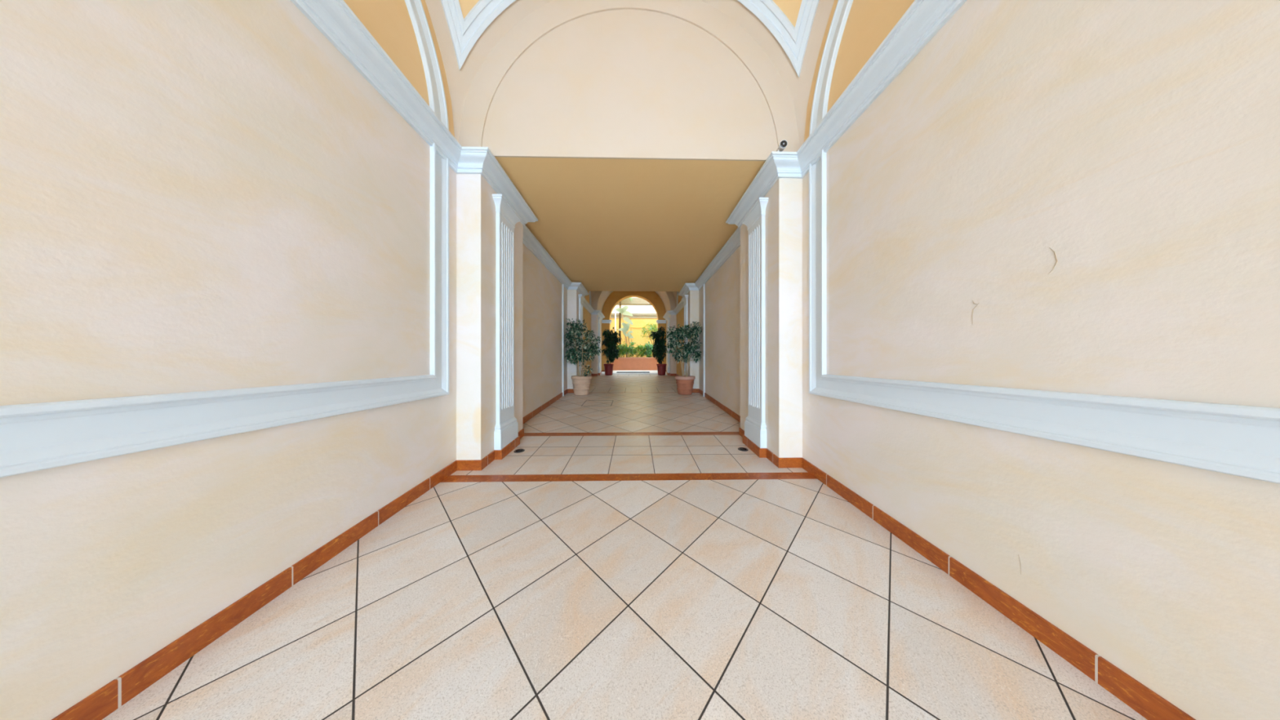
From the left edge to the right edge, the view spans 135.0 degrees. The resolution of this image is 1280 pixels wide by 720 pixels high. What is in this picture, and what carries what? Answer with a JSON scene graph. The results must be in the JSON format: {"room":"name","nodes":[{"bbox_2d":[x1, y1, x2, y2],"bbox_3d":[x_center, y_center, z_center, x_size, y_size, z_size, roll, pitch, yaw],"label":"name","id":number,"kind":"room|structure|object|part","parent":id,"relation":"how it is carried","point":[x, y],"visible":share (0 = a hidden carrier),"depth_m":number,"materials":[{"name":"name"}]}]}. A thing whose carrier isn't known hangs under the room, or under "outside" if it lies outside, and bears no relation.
{"room":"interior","nodes":[
{"label":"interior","id":0,"kind":"room"},
{"bbox_2d":[0,0,601,719],"bbox_3d":[-2.564,-0.155,4.550,0.935,5.050,23.200,0,0,-1],"label":"wall","id":1,"kind":"structure","parent":0,"point":[196,195],"depth_m":1.43,"materials":[{"name":"beige paint"}]},
{"bbox_2d":[0,0,448,477],"bbox_3d":[-2.334,-1.995,1.554,0.056,4.840,3.430,0,0,-1],"label":"trim","id":2,"kind":"structure","parent":1,"relation":"attached to","point":[41,436],"depth_m":1.51,"materials":[{"name":"white paint"}]},
{"bbox_2d":[51,370,601,719],"bbox_3d":[-2.219,1.300,5.197,0.451,1.353,21.920,0,0,-1],"label":"baseboard","id":3,"kind":"structure","parent":1,"relation":"attached to","point":[103,702],"depth_m":1.55,"materials":[{"name":"orange stone"}]},
{"bbox_2d":[290,0,604,319],"bbox_3d":[-2.169,-2.522,4.557,0.545,0.195,23.200,0,0,-1],"label":"crown molding","id":4,"kind":"structure","parent":1,"relation":"attached to","point":[334,19],"depth_m":2.63,"materials":[{"name":"white paint"}]},
{"bbox_2d":[492,194,521,449],"bbox_3d":[-2.020,-0.500,4.070,0.134,3.680,0.660,0,0,-1],"label":"fluted pilaster","id":5,"kind":"object","parent":1,"relation":"attached to","point":[506,428],"visible":0.99,"depth_m":4.00,"materials":[{"name":"white paint"}]},
{"bbox_3d":[-2.042,0.980,4.070,0.090,0.110,0.560,0,0,-1],"label":"moulding","id":6,"kind":"part","parent":5,"relation":"part of","materials":[{"name":"white paint"}]},
{"bbox_2d":[562,284,564,396],"bbox_3d":[-2.474,-0.634,8.512,0.055,3.592,0.060,0,0,-1],"label":"trim","id":7,"kind":"structure","parent":1,"relation":"attached to","point":[562,284],"depth_m":8.48,"materials":[{"name":"white paint"}]},
{"bbox_2d":[577,293,585,375],"bbox_3d":[-2.135,-0.652,9.769,0.134,3.375,0.660,0,0,-1],"label":"fluted pilaster","id":8,"kind":"object","parent":1,"relation":"attached to","point":[581,298],"visible":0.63,"depth_m":9.62,"materials":[{"name":"white paint"}]},
{"bbox_2d":[597,316,601,373],"bbox_3d":[-2.235,-0.786,14.768,0.134,3.108,0.660,0,0,-1],"label":"fluted pilaster","id":9,"kind":"object","parent":1,"relation":"attached to","point":[598,317],"visible":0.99,"depth_m":14.54,"materials":[{"name":"white paint"}]},
{"bbox_2d":[343,0,589,303],"bbox_3d":[-2.722,-4.280,4.546,0.620,3.200,23.200,0,0,-1],"label":"wall","id":10,"kind":"structure","parent":0,"point":[389,23],"depth_m":2.64,"materials":[{"name":"paint"}]},
{"bbox_2d":[588,291,591,305],"bbox_3d":[-2.548,-3.495,12.226,0.056,1.839,3.430,0,0,-1],"label":"trim","id":11,"kind":"structure","parent":10,"relation":"attached to","point":[588,291],"depth_m":13.67,"materials":[{"name":"white paint"}]},
{"bbox_2d":[571,375,591,395],"bbox_3d":[-1.937,0.838,8.793,0.670,0.620,0.670,0,0,-1],"label":"pot","id":12,"kind":"object","parent":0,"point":[581,384],"depth_m":8.56,"materials":[{"name":"ceramic"}]},
{"bbox_2d":[102,373,1146,719],"bbox_3d":[-0.121,1.553,4.048,4.560,1.482,22.100,0,0,-1],"label":"floor","id":13,"kind":"structure","parent":0,"point":[633,562],"depth_m":1.59,"materials":[{"name":"tile"}]},
{"bbox_2d":[513,448,524,453],"bbox_3d":[-1.857,1.398,4.084,0.155,0.020,0.155,0,0,4],"label":"uplight","id":14,"kind":"object","parent":13,"relation":"on","point":[517,451],"visible":1,"depth_m":4.06,"materials":[{"name":"metal"}]},
{"bbox_2d":[564,318,600,395],"bbox_3d":[-1.885,-0.129,8.781,1.228,2.554,0.891,0,0,-7],"label":"fig","id":15,"kind":"object","parent":13,"relation":"on","point":[581,384],"visible":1,"depth_m":8.68,"materials":[{"name":"plant"}]},
{"bbox_2d":[581,400,613,406],"bbox_3d":[-1.186,1.222,7.498,0.810,0.053,0.760,0,0,-1],"label":"frame","id":16,"kind":"object","parent":13,"relation":"on","point":[586,400],"visible":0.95,"depth_m":7.63,"materials":[{"name":"metal"}]},
{"bbox_2d":[601,327,622,375],"bbox_3d":[-1.539,-0.496,14.668,1.150,2.656,0.919,0,0,-1],"label":"rubber plant","id":17,"kind":"object","parent":13,"relation":"on","point":[611,340],"visible":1,"depth_m":14.52,"materials":[{"name":"green plant"}]},
{"bbox_3d":[-1.731,0.569,14.688,0.495,0.527,0.495,0,0,-1],"label":"pot","id":18,"kind":"part","parent":17,"relation":"part of","materials":[{"name":"red plastic"}]},
{"bbox_2d":[649,326,666,375],"bbox_3d":[1.014,-0.511,14.733,0.981,2.688,1.012,0,0,-1],"label":"rubber plant","id":19,"kind":"object","parent":13,"relation":"on","point":[658,350],"visible":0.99,"depth_m":14.57,"materials":[{"name":"green plant"}]},
{"bbox_3d":[1.199,0.569,14.747,0.495,0.527,0.495,0,0,-1],"label":"pot","id":20,"kind":"part","parent":19,"relation":"part of","materials":[{"name":"red plastic"}]},
{"bbox_2d":[664,321,702,395],"bbox_3d":[1.435,-0.082,8.909,1.257,2.453,0.946,0,0,-1],"label":"fig","id":21,"kind":"object","parent":13,"relation":"on","point":[685,384],"visible":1,"depth_m":8.78,"materials":[{"name":"green plant"}]},
{"bbox_2d":[737,447,748,451],"bbox_3d":[1.612,1.398,4.153,0.155,0.020,0.155,0,0,4],"label":"uplight","id":22,"kind":"object","parent":13,"relation":"on","point":[743,449],"visible":1,"depth_m":4.13,"materials":[{"name":"metal"}]},
{"bbox_2d":[458,0,799,160],"bbox_3d":[-0.111,-4.280,3.518,5.800,3.200,0.040,0,0,-1],"label":"wall","id":23,"kind":"structure","parent":0,"point":[615,84],"depth_m":3.51,"materials":[{"name":"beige paint"}]},
{"bbox_2d":[440,0,819,76],"bbox_3d":[-0.072,-4.400,1.599,4.337,1.518,3.576,0,0,-1],"label":"trim","id":24,"kind":"structure","parent":23,"relation":"attached to","point":[464,33],"depth_m":3.28,"materials":[{"name":"white paint"}]},
{"bbox_2d":[425,0,834,146],"bbox_3d":[-0.072,-3.882,1.599,4.560,2.404,3.800,0,0,-1],"label":"vault","id":25,"kind":"object","parent":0,"point":[460,82],"visible":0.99,"depth_m":3.41,"materials":[{"name":"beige paint"}]},
{"bbox_2d":[494,156,765,306],"bbox_3d":[-0.218,-3.883,8.867,4.560,2.406,10.660,0,0,-1],"label":"ceiling","id":26,"kind":"structure","parent":0,"point":[609,224],"depth_m":4.85,"materials":[{"name":"beige paint"}]},
{"bbox_2d":[458,0,801,27],"bbox_3d":[-0.072,-4.852,1.599,4.080,1.593,3.320,0,0,-1],"label":"panel","id":27,"kind":"object","parent":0,"point":[791,8],"visible":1,"depth_m":3.21,"materials":[{"name":"paint"}]},
{"bbox_2d":[601,291,666,370],"bbox_3d":[-0.370,-1.980,16.446,5.800,7.800,0.500,0,0,-1],"label":"wall","id":28,"kind":"structure","parent":0,"point":[615,297],"depth_m":16.20,"materials":[{"name":"orange paint"}]},
{"bbox_2d":[601,320,612,324],"bbox_3d":[-2.041,-2.337,16.362,0.565,0.195,0.600,0,0,-1],"label":"trim","id":29,"kind":"structure","parent":28,"relation":"attached to","point":[602,321],"depth_m":16.13,"materials":[{"name":"white paint"}]},
{"bbox_2d":[656,320,666,324],"bbox_3d":[1.303,-2.337,16.430,0.565,0.195,0.600,0,0,-1],"label":"trim","id":30,"kind":"structure","parent":28,"relation":"attached to","point":[657,321],"depth_m":16.20,"materials":[{"name":"white paint"}]},
{"bbox_2d":[591,291,675,311],"bbox_3d":[-0.345,-4.280,15.196,5.800,3.200,2.000,0,0,-1],"label":"arch","id":31,"kind":"object","parent":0,"point":[599,298],"visible":0.15,"depth_m":14.48,"materials":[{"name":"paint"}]},
{"bbox_2d":[601,370,666,374],"bbox_3d":[-0.361,0.891,15.996,3.930,0.441,1.800,0,0,-1],"label":"floor","id":32,"kind":"structure","parent":0,"point":[614,372],"depth_m":15.55,"materials":[{"name":"white stone"}]},
{"bbox_2d":[616,371,649,373],"bbox_3d":[-0.406,0.728,15.735,1.940,0.045,0.480,0,0,-1],"label":"doormat","id":33,"kind":"object","parent":32,"relation":"on","point":[617,371],"visible":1,"depth_m":15.51,"materials":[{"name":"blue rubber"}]},
{"bbox_2d":[675,375,695,395],"bbox_3d":[1.511,0.845,8.912,0.670,0.600,0.670,0,0,-1],"label":"pot","id":34,"kind":"object","parent":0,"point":[685,384],"depth_m":8.68,"materials":[{"name":"ceramic"}]},
{"bbox_2d":[677,0,915,304],"bbox_3d":[2.457,-4.280,4.650,0.620,3.200,23.200,0,0,-1],"label":"wall","id":35,"kind":"structure","parent":0,"point":[868,23],"depth_m":2.67,"materials":[{"name":"paint"}]},
{"bbox_2d":[666,0,1279,719],"bbox_3d":[2.300,-0.155,4.647,0.935,5.050,23.200,0,0,-1],"label":"wall","id":36,"kind":"structure","parent":0,"point":[1068,196],"depth_m":1.36,"materials":[{"name":"beige paint"}]},
{"bbox_2d":[666,317,670,373],"bbox_3d":[1.560,-0.786,14.844,0.134,3.108,0.660,0,0,-1],"label":"fluted pilaster","id":37,"kind":"object","parent":36,"relation":"attached to","point":[667,318],"visible":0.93,"depth_m":14.62,"materials":[{"name":"white paint"}]},
{"bbox_2d":[681,294,688,375],"bbox_3d":[1.661,-0.652,9.845,0.134,3.375,0.660,0,0,-1],"label":"fluted pilaster","id":38,"kind":"object","parent":36,"relation":"attached to","point":[685,299],"visible":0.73,"depth_m":9.70,"materials":[{"name":"white paint"}]},
{"bbox_2d":[702,284,705,396],"bbox_3d":[2.053,-0.631,8.483,0.055,3.598,0.060,0,0,-1],"label":"trim","id":39,"kind":"structure","parent":36,"relation":"attached to","point":[704,285],"depth_m":8.45,"materials":[{"name":"white paint"}]},
{"bbox_2d":[741,197,768,448],"bbox_3d":[1.775,-0.500,4.146,0.134,3.680,0.660,0,0,-1],"label":"fluted pilaster","id":40,"kind":"object","parent":36,"relation":"attached to","point":[755,427],"visible":1,"depth_m":4.06,"materials":[{"name":"white paint"}]},
{"bbox_3d":[1.797,0.980,4.147,0.090,0.110,0.560,0,0,-1],"label":"moulding","id":41,"kind":"part","parent":40,"relation":"part of","materials":[{"name":"white paint"}]},
{"bbox_2d":[662,0,966,319],"bbox_3d":[1.905,-2.522,4.639,0.545,0.195,23.200,0,0,-1],"label":"crown molding","id":42,"kind":"structure","parent":36,"relation":"attached to","point":[923,19],"depth_m":2.63,"materials":[{"name":"white paint"}]},
{"bbox_2d":[776,139,787,151],"bbox_3d":[1.799,-2.693,3.413,0.114,0.146,0.197,0,0,5],"label":"security camera","id":43,"kind":"object","parent":42,"relation":"on","point":[783,144],"visible":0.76,"depth_m":3.33,"materials":[{"name":"white plastic"}]},
{"bbox_3d":[1.800,-2.708,3.327,0.085,0.085,0.016,0,0,8],"label":"glass","id":44,"kind":"part","parent":43,"relation":"part of","materials":[{"name":"black glass"}]},
{"bbox_2d":[666,370,1195,719],"bbox_3d":[1.929,1.300,5.280,0.451,1.353,21.920,0,0,-1],"label":"baseboard","id":45,"kind":"structure","parent":36,"relation":"attached to","point":[1147,703],"depth_m":1.56,"materials":[{"name":"orange stone"}]},
{"bbox_2d":[808,0,1279,484],"bbox_3d":[2.189,-1.995,1.644,0.056,4.840,3.430,0,0,-1],"label":"trim","id":46,"kind":"structure","parent":36,"relation":"attached to","point":[1237,440],"depth_m":1.42,"materials":[{"name":"white paint"}]},
{"bbox_3d":[-0.458,0.970,20.845,12.000,0.500,8.300,0,0,-1],"label":"floor","id":47,"kind":"structure","parent":0,"visible":0},
{"bbox_2d":[614,312,616,349],"bbox_3d":[-1.965,-1.530,21.165,0.099,4.500,0.099,0,0,-1],"label":"downpipe","id":48,"kind":"object","parent":47,"relation":"on","point":[615,313],"visible":0.34,"depth_m":21.13,"materials":[{"name":"white metal"}]},
{"bbox_2d":[618,297,631,346],"bbox_3d":[-1.483,-2.382,19.574,1.762,6.207,1.762,0,0,-1],"label":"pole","id":49,"kind":"object","parent":47,"relation":"on","point":[620,316],"visible":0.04,"depth_m":19.53,"materials":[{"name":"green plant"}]},
{"bbox_2d":[610,297,657,357],"bbox_3d":[0.513,-3.980,21.785,6.380,9.400,3.660,0,0,-1],"label":"building","id":50,"kind":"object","parent":47,"relation":"on","point":[642,312],"visible":0.27,"depth_m":22.99,"materials":[{"name":"yellow paint"}]},
{"bbox_2d":[610,357,657,370],"bbox_3d":[-0.369,0.265,18.896,3.740,0.910,0.760,0,0,-1],"label":"planter","id":51,"kind":"object","parent":47,"relation":"on","point":[621,363],"visible":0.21,"depth_m":18.54,"materials":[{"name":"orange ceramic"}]},
{"bbox_2d":[617,341,630,357],"bbox_3d":[-1.117,-0.714,18.936,1.086,1.329,0.889,0,0,-1],"label":"shrub","id":52,"kind":"object","parent":51,"relation":"on","point":[624,351],"visible":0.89,"depth_m":18.76,"materials":[{"name":"green plant"}]},
{"bbox_2d":[615,305,633,356],"bbox_3d":[-1.101,-1.976,18.984,1.328,3.837,0.334,0,0,-1],"label":"banana plant","id":53,"kind":"object","parent":51,"relation":"on","point":[622,310],"visible":0.92,"depth_m":18.98,"materials":[{"name":"green plant"}]},
{"bbox_3d":[-0.942,-1.919,19.045,0.696,3.723,0.218,0,0,-1],"label":"stem","id":54,"kind":"part","parent":53,"relation":"part of","materials":[{"name":"green plant"}]},
{"bbox_2d":[626,340,639,356],"bbox_3d":[-0.512,-0.724,18.838,1.174,1.350,0.778,0,0,-1],"label":"shrub","id":55,"kind":"object","parent":51,"relation":"on","point":[632,348],"visible":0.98,"depth_m":18.79,"materials":[{"name":"green plant"}]},
{"bbox_2d":[634,343,646,356],"bbox_3d":[0.052,-0.595,18.912,0.947,1.094,0.800,0,0,-1],"label":"shrub","id":56,"kind":"object","parent":51,"relation":"on","point":[641,348],"visible":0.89,"depth_m":18.80,"materials":[{"name":"green plant"}]},
{"bbox_2d":[643,341,653,357],"bbox_3d":[0.635,-0.692,18.894,0.946,1.287,0.875,0,0,-1],"label":"shrub","id":57,"kind":"object","parent":51,"relation":"on","point":[649,353],"visible":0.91,"depth_m":18.80,"materials":[{"name":"green plant"}]},
{"bbox_2d":[640,321,657,346],"bbox_3d":[1.016,-1.119,20.064,1.777,3.682,1.485,0,0,27],"label":"tree","id":58,"kind":"object","parent":47,"relation":"on","point":[653,326],"visible":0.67,"depth_m":19.99,"materials":[{"name":"green plant"}]}
]}

